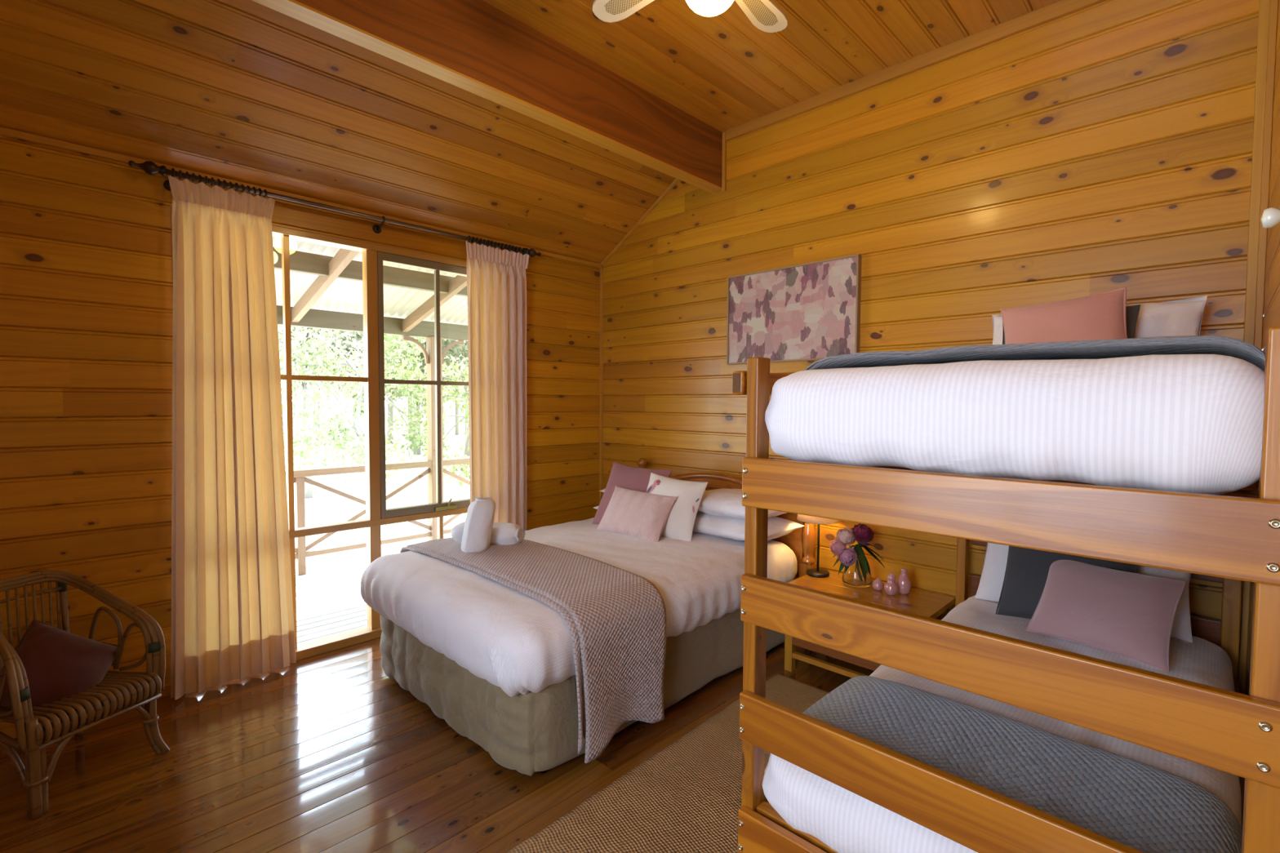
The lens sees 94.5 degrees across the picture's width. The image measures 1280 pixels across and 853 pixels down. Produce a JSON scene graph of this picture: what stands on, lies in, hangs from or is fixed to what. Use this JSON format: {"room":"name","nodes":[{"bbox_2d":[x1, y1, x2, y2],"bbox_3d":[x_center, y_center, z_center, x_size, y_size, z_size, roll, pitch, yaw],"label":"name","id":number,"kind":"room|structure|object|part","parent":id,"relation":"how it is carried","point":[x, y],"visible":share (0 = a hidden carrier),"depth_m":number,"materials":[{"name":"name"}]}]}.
{"room":"cabin bedroom","nodes":[
{"label":"cabin bedroom","id":0,"kind":"room"},
{"bbox_2d":[0,134,599,728],"bbox_3d":[-1.732,0.010,3.094,0.007,2.410,4.100,3,3,44],"label":"wall","id":1,"kind":"structure","parent":0,"point":[86,279],"depth_m":2.53,"materials":[{"name":"brown wood"}]},
{"bbox_2d":[0,684,170,738],"bbox_3d":[-1.738,1.189,3.128,0.012,0.050,4.080,3,3,44],"label":"baseboard","id":2,"kind":"structure","parent":1,"relation":"attached to","point":[11,731],"depth_m":2.42,"materials":[{"name":"brown wood"}]},
{"bbox_2d":[0,126,603,267],"bbox_3d":[-1.716,-1.165,3.036,0.020,0.027,4.100,3,3,44],"label":"trim","id":3,"kind":"structure","parent":1,"relation":"attached to","point":[5,131],"depth_m":2.72,"materials":[{"name":"brown wood"}]},
{"bbox_2d":[170,205,470,660],"bbox_3d":[-1.540,0.095,3.343,0.115,2.222,1.720,3,3,44],"label":"window","id":4,"kind":"structure","parent":1,"relation":"in","point":[377,515],"depth_m":3.33,"materials":[{"name":"brown wood"}]},
{"bbox_3d":[-1.227,-0.238,3.643,0.054,1.514,0.767,3,3,44],"label":"opening sash","id":5,"kind":"part","parent":4,"relation":"part of","materials":[{"name":"brown metal"}]},
{"bbox_2d":[128,160,541,257],"bbox_3d":[-1.432,-1.121,3.264,0.115,0.088,2.120,3,3,44],"label":"curtain rod","id":6,"kind":"object","parent":1,"relation":"attached to","point":[149,167],"visible":0.96,"depth_m":2.95,"materials":[{"name":"brown metal"}]},
{"bbox_2d":[168,175,296,700],"bbox_3d":[-1.919,0.060,2.782,0.092,2.321,0.507,3,3,44],"label":"curtain","id":7,"kind":"object","parent":6,"relation":"hanging from","point":[233,615],"visible":1,"depth_m":2.77,"materials":[{"name":"beige fabric"}]},
{"bbox_2d":[466,240,529,530],"bbox_3d":[-0.916,0.014,3.817,0.091,2.303,0.466,3,3,44],"label":"curtain","id":8,"kind":"object","parent":6,"relation":"hanging from","point":[496,278],"visible":0.74,"depth_m":3.80,"materials":[{"name":"beige fabric"}]},
{"bbox_2d":[0,0,675,263],"bbox_3d":[-1.349,-1.476,2.666,1.077,0.637,4.100,3,3,44],"label":"ceiling","id":9,"kind":"structure","parent":0,"point":[249,91],"depth_m":2.65,"materials":[{"name":"brown wood"}]},
{"bbox_2d":[0,637,874,852],"bbox_3d":[-0.483,1.272,1.920,3.500,0.004,4.100,3,3,44],"label":"floor","id":10,"kind":"structure","parent":0,"point":[325,753],"depth_m":2.14,"materials":[{"name":"brown wood"}]},
{"bbox_2d":[0,570,169,819],"bbox_3d":[-2.095,0.908,2.140,0.484,0.700,0.458,1,2,18],"label":"rattan armchair","id":11,"kind":"object","parent":10,"relation":"on","point":[33,740],"visible":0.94,"depth_m":2.13,"materials":[{"name":"wicker"}]},
{"bbox_3d":[-2.029,1.100,1.979,0.220,0.321,0.127,1,2,18],"label":"leg","id":12,"kind":"part","parent":11,"relation":"part of","materials":[{"name":"brown wicker"}]},
{"bbox_2d":[0,619,117,723],"bbox_3d":[-2.113,0.888,2.139,0.378,0.358,0.218,-2,3,-44],"label":"cushion","id":13,"kind":"object","parent":11,"relation":"on","point":[59,664],"visible":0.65,"depth_m":2.12,"materials":[{"name":"red fabric"}]},
{"bbox_3d":[-2.228,1.104,2.346,0.044,0.282,0.033,1,2,18],"label":"leg","id":14,"kind":"part","parent":11,"relation":"part of","materials":[{"name":"brown wicker"}]},
{"bbox_3d":[-2.067,0.986,2.133,0.413,0.090,0.374,1,2,18],"label":"seat","id":15,"kind":"part","parent":11,"relation":"part of","materials":[{"name":"brown wicker"}]},
{"bbox_3d":[-2.091,1.004,2.141,0.433,0.075,0.406,1,2,18],"label":"seat frame","id":16,"kind":"part","parent":11,"relation":"part of","materials":[{"name":"brown wicker"}]},
{"bbox_3d":[-1.854,1.118,2.233,0.074,0.276,0.105,1,2,18],"label":"leg","id":17,"kind":"part","parent":11,"relation":"part of","materials":[{"name":"brown wicker"}]},
{"bbox_2d":[379,457,817,776],"bbox_3d":[-0.174,0.745,3.100,1.403,0.956,1.923,3,3,44],"label":"double bed","id":18,"kind":"object","parent":10,"relation":"on","point":[528,734],"visible":0.19,"depth_m":2.44,"materials":[{"name":"beige fabric"}]},
{"bbox_2d":[360,517,796,697],"bbox_3d":[-0.251,0.765,3.081,1.419,0.312,1.903,3,3,44],"label":"duvet","id":19,"kind":"object","parent":18,"relation":"on","point":[505,637],"visible":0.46,"depth_m":2.52,"materials":[{"name":"white fabric"}]},
{"bbox_2d":[400,537,666,763],"bbox_3d":[-0.575,0.890,2.752,1.467,0.580,0.483,3,3,44],"label":"throw blanket","id":20,"kind":"object","parent":19,"relation":"on","point":[615,617],"visible":0.84,"depth_m":2.32,"materials":[{"name":"fabric"}]},
{"bbox_2d":[461,497,495,552],"bbox_3d":[-0.792,0.490,2.897,0.153,0.284,0.185,2,3,39],"label":"rolled towel","id":21,"kind":"object","parent":20,"relation":"on","point":[479,520],"visible":0.87,"depth_m":2.84,"materials":[{"name":"white fabric"}]},
{"bbox_2d":[450,521,525,545],"bbox_3d":[-0.780,0.551,3.036,0.374,0.122,0.158,2,3,7],"label":"rolled towel","id":22,"kind":"object","parent":20,"relation":"on","point":[502,534],"visible":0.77,"depth_m":2.98,"materials":[{"name":"white fabric"}]},
{"bbox_2d":[591,462,672,524],"bbox_3d":[-0.051,0.425,3.542,0.460,0.386,0.214,2,3,36],"label":"cushion","id":23,"kind":"object","parent":19,"relation":"on","point":[627,477],"visible":0.51,"depth_m":3.56,"materials":[{"name":"fabric"}]},
{"bbox_2d":[596,485,677,542],"bbox_3d":[-0.025,0.491,3.337,0.477,0.255,0.188,2,3,41],"label":"cushion","id":24,"kind":"object","parent":19,"relation":"on","point":[631,513],"visible":0.95,"depth_m":3.26,"materials":[{"name":"pink fabric"}]},
{"bbox_2d":[646,472,707,541],"bbox_3d":[0.166,0.454,3.319,0.390,0.353,0.199,2,3,34],"label":"cushion","id":25,"kind":"object","parent":19,"relation":"on","point":[679,524],"visible":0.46,"depth_m":3.24,"materials":[{"name":"white fabric"}]},
{"bbox_2d":[693,508,804,541],"bbox_3d":[0.541,0.555,3.354,0.427,0.144,0.628,-2,3,-43],"label":"pillow","id":26,"kind":"object","parent":19,"relation":"on","point":[733,528],"visible":0.46,"depth_m":3.21,"materials":[{"name":"white fabric"}]},
{"bbox_2d":[697,488,786,519],"bbox_3d":[0.562,0.440,3.372,0.423,0.140,0.627,-2,3,-42],"label":"pillow","id":27,"kind":"object","parent":26,"relation":"on","point":[728,502],"visible":0.45,"depth_m":3.25,"materials":[{"name":"white fabric"}]},
{"bbox_3d":[0.473,0.376,3.734,1.250,0.163,0.038,3,3,44],"label":"moulding","id":28,"kind":"part","parent":18,"relation":"part of","materials":[{"name":"brown wood"}]},
{"bbox_3d":[0.475,0.582,3.746,1.240,0.535,0.028,3,3,44],"label":"headboard","id":29,"kind":"part","parent":18,"relation":"part of","materials":[{"name":"brown wood"}]},
{"bbox_3d":[0.464,0.429,3.728,1.044,0.115,0.016,3,3,44],"label":"moulding","id":30,"kind":"part","parent":18,"relation":"part of","materials":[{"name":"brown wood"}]},
{"bbox_2d":[507,673,829,852],"bbox_3d":[0.136,1.280,1.513,1.187,0.015,2.785,3,3,44],"label":"jute rug","id":31,"kind":"object","parent":10,"relation":"on","point":[686,797],"visible":0.37,"depth_m":1.97,"materials":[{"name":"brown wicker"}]},
{"bbox_2d":[784,569,955,678],"bbox_3d":[1.095,1.023,2.897,0.690,0.430,0.446,3,3,44],"label":"nightstand","id":32,"kind":"object","parent":10,"relation":"on","point":[927,604],"visible":0.42,"depth_m":2.83,"materials":[{"name":"brown wood"}]},
{"bbox_3d":[0.760,1.031,2.986,0.042,0.402,0.042,3,3,44],"label":"leg","id":33,"kind":"part","parent":32,"relation":"part of","materials":[{"name":"brown wood"}]},
{"bbox_2d":[796,514,840,577],"bbox_3d":[0.957,0.550,3.166,0.226,0.490,0.226,3,3,44],"label":"table lamp","id":34,"kind":"object","parent":32,"relation":"on","point":[814,572],"visible":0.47,"depth_m":3.12,"materials":[{"name":"black metal"}]},
{"bbox_3d":[0.957,0.403,3.160,0.226,0.195,0.226,3,3,44],"label":"lamp shade","id":35,"kind":"part","parent":34,"relation":"part of","materials":[{"name":"beige fabric"}]},
{"bbox_3d":[0.978,1.157,2.776,0.590,0.026,0.030,3,3,44],"label":"rail","id":36,"kind":"part","parent":32,"relation":"part of","materials":[{"name":"brown wood"}]},
{"bbox_3d":[0.973,0.972,2.764,0.578,0.260,0.020,3,3,44],"label":"drawer","id":37,"kind":"part","parent":32,"relation":"part of","materials":[{"name":"brown wood"}]},
{"bbox_2d":[841,553,871,587],"bbox_3d":[1.099,0.720,2.992,0.144,0.163,0.144,3,3,44],"label":"glass vase","id":38,"kind":"object","parent":32,"relation":"on","point":[855,576],"visible":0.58,"depth_m":2.94,"materials":[{"name":"clear glass"}]},
{"bbox_2d":[829,537,855,574],"bbox_3d":[1.036,0.673,2.967,0.166,0.219,0.084,1,2,16],"label":"peony","id":39,"kind":"object","parent":38,"relation":"in","point":[836,548],"visible":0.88,"depth_m":2.96,"materials":[{"name":"pink plant"}]},
{"bbox_2d":[832,528,855,557],"bbox_3d":[1.044,0.647,2.980,0.120,0.270,0.094,3,3,44],"label":"peony","id":40,"kind":"object","parent":38,"relation":"in","point":[846,535],"visible":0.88,"depth_m":2.96,"materials":[{"name":"pink plant"}]},
{"bbox_2d":[837,544,868,576],"bbox_3d":[1.055,0.691,2.950,0.140,0.184,0.114,1,2,8],"label":"peony","id":41,"kind":"object","parent":38,"relation":"in","point":[852,553],"visible":0.97,"depth_m":2.93,"materials":[{"name":"purple plant"}]},
{"bbox_2d":[851,523,884,576],"bbox_3d":[1.141,0.637,2.982,0.164,0.290,0.124,0,2,-1],"label":"peony","id":42,"kind":"object","parent":38,"relation":"in","point":[861,532],"visible":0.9,"depth_m":2.96,"materials":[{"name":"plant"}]},
{"bbox_2d":[872,577,884,591],"bbox_3d":[1.173,0.776,2.913,0.053,0.063,0.053,3,3,44],"label":"bud vase","id":43,"kind":"object","parent":32,"relation":"on","point":[877,585],"visible":1,"depth_m":2.90,"materials":[{"name":"pink ceramic"}]},
{"bbox_2d":[884,572,898,595],"bbox_3d":[1.209,0.757,2.844,0.065,0.106,0.064,3,3,44],"label":"bud vase","id":44,"kind":"object","parent":32,"relation":"on","point":[891,587],"visible":1,"depth_m":2.83,"materials":[{"name":"pink ceramic"}]},
{"bbox_2d":[896,568,911,595],"bbox_3d":[1.279,0.749,2.866,0.068,0.121,0.068,3,3,44],"label":"bud vase","id":45,"kind":"object","parent":32,"relation":"on","point":[904,583],"visible":0.99,"depth_m":2.85,"materials":[{"name":"pink ceramic"}]},
{"bbox_3d":[1.112,0.987,2.909,0.642,0.300,0.355,3,3,44],"label":"panel","id":46,"kind":"part","parent":32,"relation":"part of","materials":[{"name":"brown wood"}]},
{"bbox_2d":[732,326,1279,852],"bbox_3d":[1.192,0.548,1.779,0.936,1.470,1.882,3,3,44],"label":"bunk bed","id":47,"kind":"object","parent":10,"relation":"on","point":[1230,539],"visible":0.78,"depth_m":1.03,"materials":[{"name":"brown wood"}]},
{"bbox_3d":[0.278,0.565,1.434,0.034,1.457,0.053,3,3,44],"label":"post","id":48,"kind":"part","parent":47,"relation":"part of","materials":[{"name":"brown wood"}]},
{"bbox_3d":[0.867,-0.128,2.058,0.034,0.057,1.825,3,3,44],"label":"guard rail","id":49,"kind":"part","parent":47,"relation":"part of","materials":[{"name":"brown wood"}]},
{"bbox_3d":[0.561,0.989,1.119,0.890,0.114,0.025,3,3,44],"label":"foot rail","id":50,"kind":"part","parent":47,"relation":"part of","materials":[{"name":"brown wood"}]},
{"bbox_3d":[0.562,0.703,1.107,0.890,0.112,0.025,3,3,44],"label":"foot rail","id":51,"kind":"part","parent":47,"relation":"part of","materials":[{"name":"brown wood"}]},
{"bbox_3d":[1.492,0.511,2.728,0.039,1.470,0.052,3,3,44],"label":"post","id":52,"kind":"part","parent":47,"relation":"part of","materials":[{"name":"brown wood"}]},
{"bbox_2d":[761,595,1241,852],"bbox_3d":[1.180,0.840,1.758,0.850,0.216,1.757,3,3,44],"label":"duvet","id":53,"kind":"object","parent":47,"relation":"on","point":[842,820],"visible":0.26,"depth_m":1.38,"materials":[{"name":"white fabric"}]},
{"bbox_2d":[802,675,1242,852],"bbox_3d":[0.785,0.792,1.349,0.843,0.126,0.388,3,3,44],"label":"throw blanket","id":54,"kind":"object","parent":53,"relation":"on","point":[1143,807],"visible":0.73,"depth_m":1.27,"materials":[{"name":"fabric"}]},
{"bbox_2d":[995,546,1138,618],"bbox_3d":[1.594,0.544,2.206,0.432,0.379,0.200,2,3,40],"label":"cushion","id":55,"kind":"object","parent":53,"relation":"on","point":[1027,570],"visible":0.19,"depth_m":2.23,"materials":[{"name":"grey fabric"}]},
{"bbox_2d":[974,542,1192,643],"bbox_3d":[1.700,0.557,2.298,0.200,0.353,0.672,-2,3,-45],"label":"pillow","id":56,"kind":"object","parent":53,"relation":"on","point":[992,578],"visible":0.19,"depth_m":2.41,"materials":[{"name":"white fabric"}]},
{"bbox_2d":[1026,560,1186,671],"bbox_3d":[1.586,0.618,2.025,0.222,0.260,0.390,-2,3,-40],"label":"cushion","id":57,"kind":"object","parent":53,"relation":"on","point":[1125,614],"visible":1,"depth_m":1.97,"materials":[{"name":"pink fabric"}]},
{"bbox_3d":[0.564,0.419,1.095,0.890,0.111,0.025,3,3,44],"label":"foot rail","id":58,"kind":"part","parent":47,"relation":"part of","materials":[{"name":"brown wood"}]},
{"bbox_3d":[0.565,0.143,1.084,0.890,0.114,0.025,3,3,44],"label":"foot rail","id":59,"kind":"part","parent":47,"relation":"part of","materials":[{"name":"brown wood"}]},
{"bbox_2d":[764,354,1264,494],"bbox_3d":[1.180,-0.036,1.716,0.848,0.235,1.769,3,3,44],"label":"duvet","id":60,"kind":"object","parent":47,"relation":"on","point":[1180,423],"visible":0.98,"depth_m":0.99,"materials":[{"name":"white fabric"}]},
{"bbox_2d":[804,335,1265,371],"bbox_3d":[0.824,-0.119,1.302,0.779,0.095,0.502,3,3,44],"label":"throw blanket","id":61,"kind":"object","parent":60,"relation":"on","point":[1181,344],"visible":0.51,"depth_m":1.09,"materials":[{"name":"grey fabric"}]},
{"bbox_2d":[1000,287,1127,344],"bbox_3d":[1.507,-0.310,2.108,0.402,0.356,0.190,2,3,37],"label":"cushion","id":62,"kind":"object","parent":60,"relation":"on","point":[1100,316],"visible":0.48,"depth_m":2.07,"materials":[{"name":"pink fabric"}]},
{"bbox_2d":[1002,304,1140,344],"bbox_3d":[1.561,-0.295,2.178,0.422,0.280,0.164,2,3,42],"label":"cushion","id":63,"kind":"object","parent":60,"relation":"on","point":[1131,312],"visible":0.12,"depth_m":2.06,"materials":[{"name":"grey fabric"}]},
{"bbox_2d":[991,295,1207,344],"bbox_3d":[1.700,-0.310,2.257,0.191,0.308,0.670,-2,3,-43],"label":"pillow","id":64,"kind":"object","parent":60,"relation":"on","point":[1184,317],"visible":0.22,"depth_m":2.08,"materials":[{"name":"fabric"}]},
{"bbox_3d":[1.844,0.769,2.450,0.860,0.140,0.023,3,3,44],"label":"head rail","id":65,"kind":"part","parent":47,"relation":"part of","materials":[{"name":"brown wood"}]},
{"bbox_3d":[1.845,0.490,2.439,0.860,0.140,0.023,3,3,44],"label":"head rail","id":66,"kind":"part","parent":47,"relation":"part of","materials":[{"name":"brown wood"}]},
{"bbox_3d":[2.121,0.539,2.115,0.048,1.470,0.052,3,3,44],"label":"post","id":67,"kind":"part","parent":47,"relation":"part of","materials":[{"name":"brown wood"}]},
{"bbox_3d":[1.510,0.960,1.487,0.022,0.095,1.722,3,3,44],"label":"rail","id":68,"kind":"part","parent":47,"relation":"part of","materials":[{"name":"brown wood"}]},
{"bbox_3d":[1.514,0.148,1.453,0.022,0.100,1.722,3,3,44],"label":"rail","id":69,"kind":"part","parent":47,"relation":"part of","materials":[{"name":"brown wood"}]},
{"bbox_3d":[0.889,0.592,0.839,0.046,1.457,0.053,3,3,44],"label":"post","id":70,"kind":"part","parent":47,"relation":"part of","materials":[{"name":"brown wood"}]},
{"bbox_2d":[483,0,1062,132],"bbox_3d":[-0.063,-1.743,1.402,2.370,0.007,4.100,3,3,44],"label":"ceiling","id":71,"kind":"structure","parent":0,"point":[723,71],"depth_m":2.75,"materials":[{"name":"brown wood"}]},
{"bbox_2d":[251,0,722,193],"bbox_3d":[-0.940,-1.612,2.262,0.090,0.343,4.100,3,3,44],"label":"ceiling beam","id":72,"kind":"structure","parent":71,"relation":"attached to","point":[476,39],"depth_m":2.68,"materials":[{"name":"brown wood"}]},
{"bbox_2d":[592,0,787,32],"bbox_3d":[0.224,-1.534,1.856,0.721,0.445,0.721,0,2,-7],"label":"ceiling fan","id":73,"kind":"object","parent":71,"relation":"hanging from","point":[766,15],"visible":1,"depth_m":2.11,"materials":[{"name":"beige wood"}]},
{"bbox_3d":[-0.043,-1.496,2.063,0.299,0.023,0.128,3,3,44],"label":"blade","id":74,"kind":"part","parent":73,"relation":"part of","materials":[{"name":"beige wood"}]},
{"bbox_3d":[0.223,-1.382,1.863,0.176,0.141,0.176,3,3,44],"label":"globe","id":75,"kind":"part","parent":73,"relation":"part of"},
{"bbox_3d":[0.429,-1.496,2.125,0.128,0.023,0.299,3,3,44],"label":"blade","id":76,"kind":"part","parent":73,"relation":"part of","materials":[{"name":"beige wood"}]},
{"bbox_2d":[602,0,1259,620],"bbox_3d":[0.959,-0.307,3.327,3.500,3.050,0.007,3,3,44],"label":"wall","id":77,"kind":"structure","parent":0,"point":[1107,145],"depth_m":2.76,"materials":[{"name":"brown wood"}]},
{"bbox_2d":[599,262,603,503],"bbox_3d":[-0.298,-0.043,4.544,0.020,2.410,0.020,3,3,44],"label":"trim","id":78,"kind":"structure","parent":77,"relation":"attached to","point":[601,402],"depth_m":4.53,"materials":[{"name":"brown wood"}]},
{"bbox_2d":[601,178,679,265],"bbox_3d":[0.055,-1.500,4.148,0.985,0.606,0.018,3,3,44],"label":"trim","id":79,"kind":"structure","parent":77,"relation":"attached to","point":[675,181],"depth_m":4.19,"materials":[{"name":"brown wood"}]},
{"bbox_2d":[721,131,726,191],"bbox_3d":[0.525,-1.650,3.683,0.023,0.360,0.020,3,3,44],"label":"trim","id":80,"kind":"structure","parent":77,"relation":"attached to","point":[724,141],"depth_m":3.67,"materials":[{"name":"brown wood"}]},
{"bbox_2d":[726,253,861,364],"bbox_3d":[0.849,-0.642,3.387,0.832,0.538,0.038,3,3,44],"label":"framed picture","id":81,"kind":"object","parent":77,"relation":"attached to","point":[811,311],"visible":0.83,"depth_m":3.34,"materials":[{"name":"pink fabric"}]},
{"bbox_2d":[725,0,1107,141],"bbox_3d":[1.376,-1.766,2.853,2.335,0.064,0.032,3,3,44],"label":"trim","id":82,"kind":"structure","parent":77,"relation":"attached to","point":[1062,8],"depth_m":2.84,"materials":[{"name":"brown wood"}]},
{"bbox_2d":[1237,0,1278,694],"bbox_3d":[2.175,-0.241,2.102,0.045,3.030,0.050,3,3,44],"label":"trim","id":83,"kind":"structure","parent":77,"relation":"attached to","point":[1268,9],"depth_m":2.07,"materials":[{"name":"brown wood"}]},
{"bbox_2d":[1245,0,1279,695],"bbox_3d":[0.780,-0.197,0.635,0.007,3.050,4.100,3,3,44],"label":"door frame","id":84,"kind":"structure","parent":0,"point":[1271,318],"depth_m":1.88,"materials":[{"name":"brown wood"}]},
{"bbox_2d":[1260,207,1279,228],"bbox_3d":[1.297,-0.426,1.198,0.054,0.042,0.042,3,3,44],"label":"handle","id":85,"kind":"object","parent":84,"relation":"attached to","point":[1270,217],"visible":1,"depth_m":1.20,"materials":[{"name":"white ceramic"}]},
{"label":"outside","id":86,"kind":"structure","parent":0,"visible":0},
{"bbox_2d":[282,409,470,568],"bbox_3d":[-30.031,-0.568,61.510,117.950,0.300,280.000,3,3,44],"label":"ground","id":87,"kind":"structure","parent":86,"point":[326,507],"depth_m":12.02,"materials":[{"name":"white"}]},
{"bbox_2d":[279,324,363,446],"bbox_3d":[-13.768,-5.112,25.452,5.068,11.898,6.495,-1,3,-35],"label":"tree","id":88,"kind":"object","parent":87,"relation":"on","point":[358,338],"visible":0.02,"depth_m":25.36,"materials":[{"name":"green plant"}]},
{"bbox_3d":[-13.763,-6.133,25.410,5.068,9.853,6.495,-1,3,-35],"label":"crown","id":89,"kind":"part","parent":88,"relation":"part of","materials":[{"name":"green plant"}]},
{"bbox_2d":[302,327,359,439],"bbox_3d":[-14.107,-4.736,29.432,5.905,10.816,4.608,-1,3,-34],"label":"tree","id":90,"kind":"object","parent":87,"relation":"on","point":[353,424],"visible":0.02,"depth_m":29.64,"materials":[{"name":"green plant"}]},
{"bbox_3d":[-14.103,-5.664,29.394,5.905,8.958,4.607,-1,3,-34],"label":"crown","id":91,"kind":"part","parent":90,"relation":"part of","materials":[{"name":"green plant"}]},
{"bbox_2d":[282,333,427,467],"bbox_3d":[-7.904,-0.965,17.230,4.310,4.792,4.142,1,2,20],"label":"tree","id":92,"kind":"object","parent":87,"relation":"on","point":[395,337],"visible":0.37,"depth_m":16.91,"materials":[{"name":"green plant"}]},
{"bbox_2d":[277,324,446,498],"bbox_3d":[-6.435,-0.821,11.382,4.773,4.551,5.461,3,3,44],"label":"leafy tree","id":93,"kind":"object","parent":87,"relation":"on","point":[310,362],"visible":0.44,"depth_m":11.00,"materials":[{"name":"green plant"}]},
{"bbox_2d":[315,328,420,444],"bbox_3d":[-11.203,-4.864,26.302,6.200,11.357,4.838,1,2,6],"label":"tree","id":94,"kind":"object","parent":87,"relation":"on","point":[390,415],"visible":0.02,"depth_m":26.60,"materials":[{"name":"green plant"}]},
{"bbox_3d":[-11.198,-5.839,26.262,6.200,9.405,4.838,1,2,6],"label":"crown","id":95,"kind":"part","parent":94,"relation":"part of","materials":[{"name":"green plant"}]},
{"bbox_2d":[328,328,467,454],"bbox_3d":[-8.336,-4.912,21.221,5.068,11.898,6.495,0,2,-4],"label":"tree","id":96,"kind":"object","parent":87,"relation":"on","point":[418,451],"visible":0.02,"depth_m":20.59,"materials":[{"name":"green plant"}]},
{"bbox_3d":[-8.331,-5.933,21.179,5.068,9.853,6.495,0,2,-4],"label":"crown","id":97,"kind":"part","parent":96,"relation":"part of","materials":[{"name":"green plant"}]},
{"bbox_2d":[397,343,445,433],"bbox_3d":[-13.879,-6.063,35.428,7.086,12.979,5.529,0,2,-14],"label":"tree","id":98,"kind":"object","parent":87,"relation":"on","point":[408,402],"visible":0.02,"depth_m":35.31,"materials":[{"name":"green plant"}]},
{"bbox_2d":[386,339,464,446],"bbox_3d":[-8.745,-4.008,25.530,4.147,9.734,5.314,2,3,42],"label":"tree","id":99,"kind":"object","parent":87,"relation":"on","point":[443,428],"visible":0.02,"depth_m":25.54,"materials":[{"name":"green plant"}]},
{"bbox_3d":[-8.741,-4.844,25.496,4.147,8.062,5.314,2,3,42],"label":"crown","id":100,"kind":"part","parent":99,"relation":"part of","materials":[{"name":"green plant"}]},
{"bbox_2d":[387,354,469,488],"bbox_3d":[-3.935,-0.082,13.816,3.186,3.195,3.315,3,3,44],"label":"shrub","id":101,"kind":"object","parent":87,"relation":"on","point":[455,396],"visible":0.3,"depth_m":13.21,"materials":[{"name":"green plant"}]},
{"bbox_2d":[406,339,464,435],"bbox_3d":[-10.705,-4.906,33.998,5.905,10.816,4.608,2,3,40],"label":"tree","id":102,"kind":"object","parent":87,"relation":"on","point":[456,409],"visible":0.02,"depth_m":34.30,"materials":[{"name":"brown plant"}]},
{"bbox_3d":[-10.700,-5.835,33.960,5.905,8.958,4.607,2,3,40],"label":"crown","id":103,"kind":"part","parent":102,"relation":"part of","materials":[{"name":"green plant"}]},
{"bbox_2d":[413,338,469,456],"bbox_3d":[-5.930,-4.354,21.088,4.608,10.816,5.905,0,2,-12],"label":"tree","id":104,"kind":"object","parent":87,"relation":"on","point":[457,349],"visible":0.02,"depth_m":20.56,"materials":[{"name":"green plant"}]},
{"bbox_3d":[-5.925,-5.282,21.050,4.607,8.958,5.905,0,2,-12],"label":"crown","id":105,"kind":"part","parent":104,"relation":"part of","materials":[{"name":"green plant"}]},
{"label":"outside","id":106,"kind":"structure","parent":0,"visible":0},
{"bbox_2d":[295,550,399,644],"bbox_3d":[-2.085,1.227,4.252,2.050,0.020,10.000,3,3,44],"label":"floor","id":107,"kind":"structure","parent":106,"point":[330,601],"depth_m":4.17,"materials":[{"name":"white wood"}]},
{"bbox_2d":[293,457,470,575],"bbox_3d":[-2.674,0.767,4.809,0.090,0.847,9.800,3,3,44],"label":"porch railing","id":108,"kind":"object","parent":107,"relation":"on","point":[300,475],"visible":0.23,"depth_m":4.95,"materials":[{"name":"beige wood"}]},
{"bbox_3d":[-2.730,0.795,4.753,0.056,0.795,0.056,3,3,44],"label":"post","id":109,"kind":"part","parent":108,"relation":"part of","materials":[{"name":"wood"}]},
{"bbox_3d":[-2.675,1.035,4.820,0.040,0.040,9.800,3,3,44],"label":"rail","id":110,"kind":"part","parent":108,"relation":"part of","materials":[{"name":"wood"}]},
{"bbox_3d":[-2.672,0.371,4.793,0.090,0.055,9.800,3,3,44],"label":"rail","id":111,"kind":"part","parent":108,"relation":"part of","materials":[{"name":"beige wood"}]},
{"bbox_2d":[402,335,463,540],"bbox_3d":[-1.924,0.163,5.551,0.100,2.000,0.590,3,3,44],"label":"porch post","id":112,"kind":"object","parent":107,"relation":"on","point":[428,353],"visible":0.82,"depth_m":5.50,"materials":[{"name":"beige wood"}]},
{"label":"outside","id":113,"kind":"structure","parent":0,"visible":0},
{"bbox_2d":[272,235,467,341],"bbox_3d":[-2.099,-1.141,4.179,2.120,0.738,10.000,3,3,44],"label":"porch roof","id":114,"kind":"structure","parent":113,"point":[326,282],"depth_m":4.63,"materials":[{"name":"metal"}]},
{"bbox_2d":[273,251,278,263],"bbox_3d":[-2.067,-1.062,3.298,0.080,0.307,0.080,3,3,44],"label":"porch light","id":115,"kind":"object","parent":114,"relation":"hanging from","point":[275,255],"visible":0.2,"depth_m":3.30,"materials":[{"name":"white glass"}]}
]}

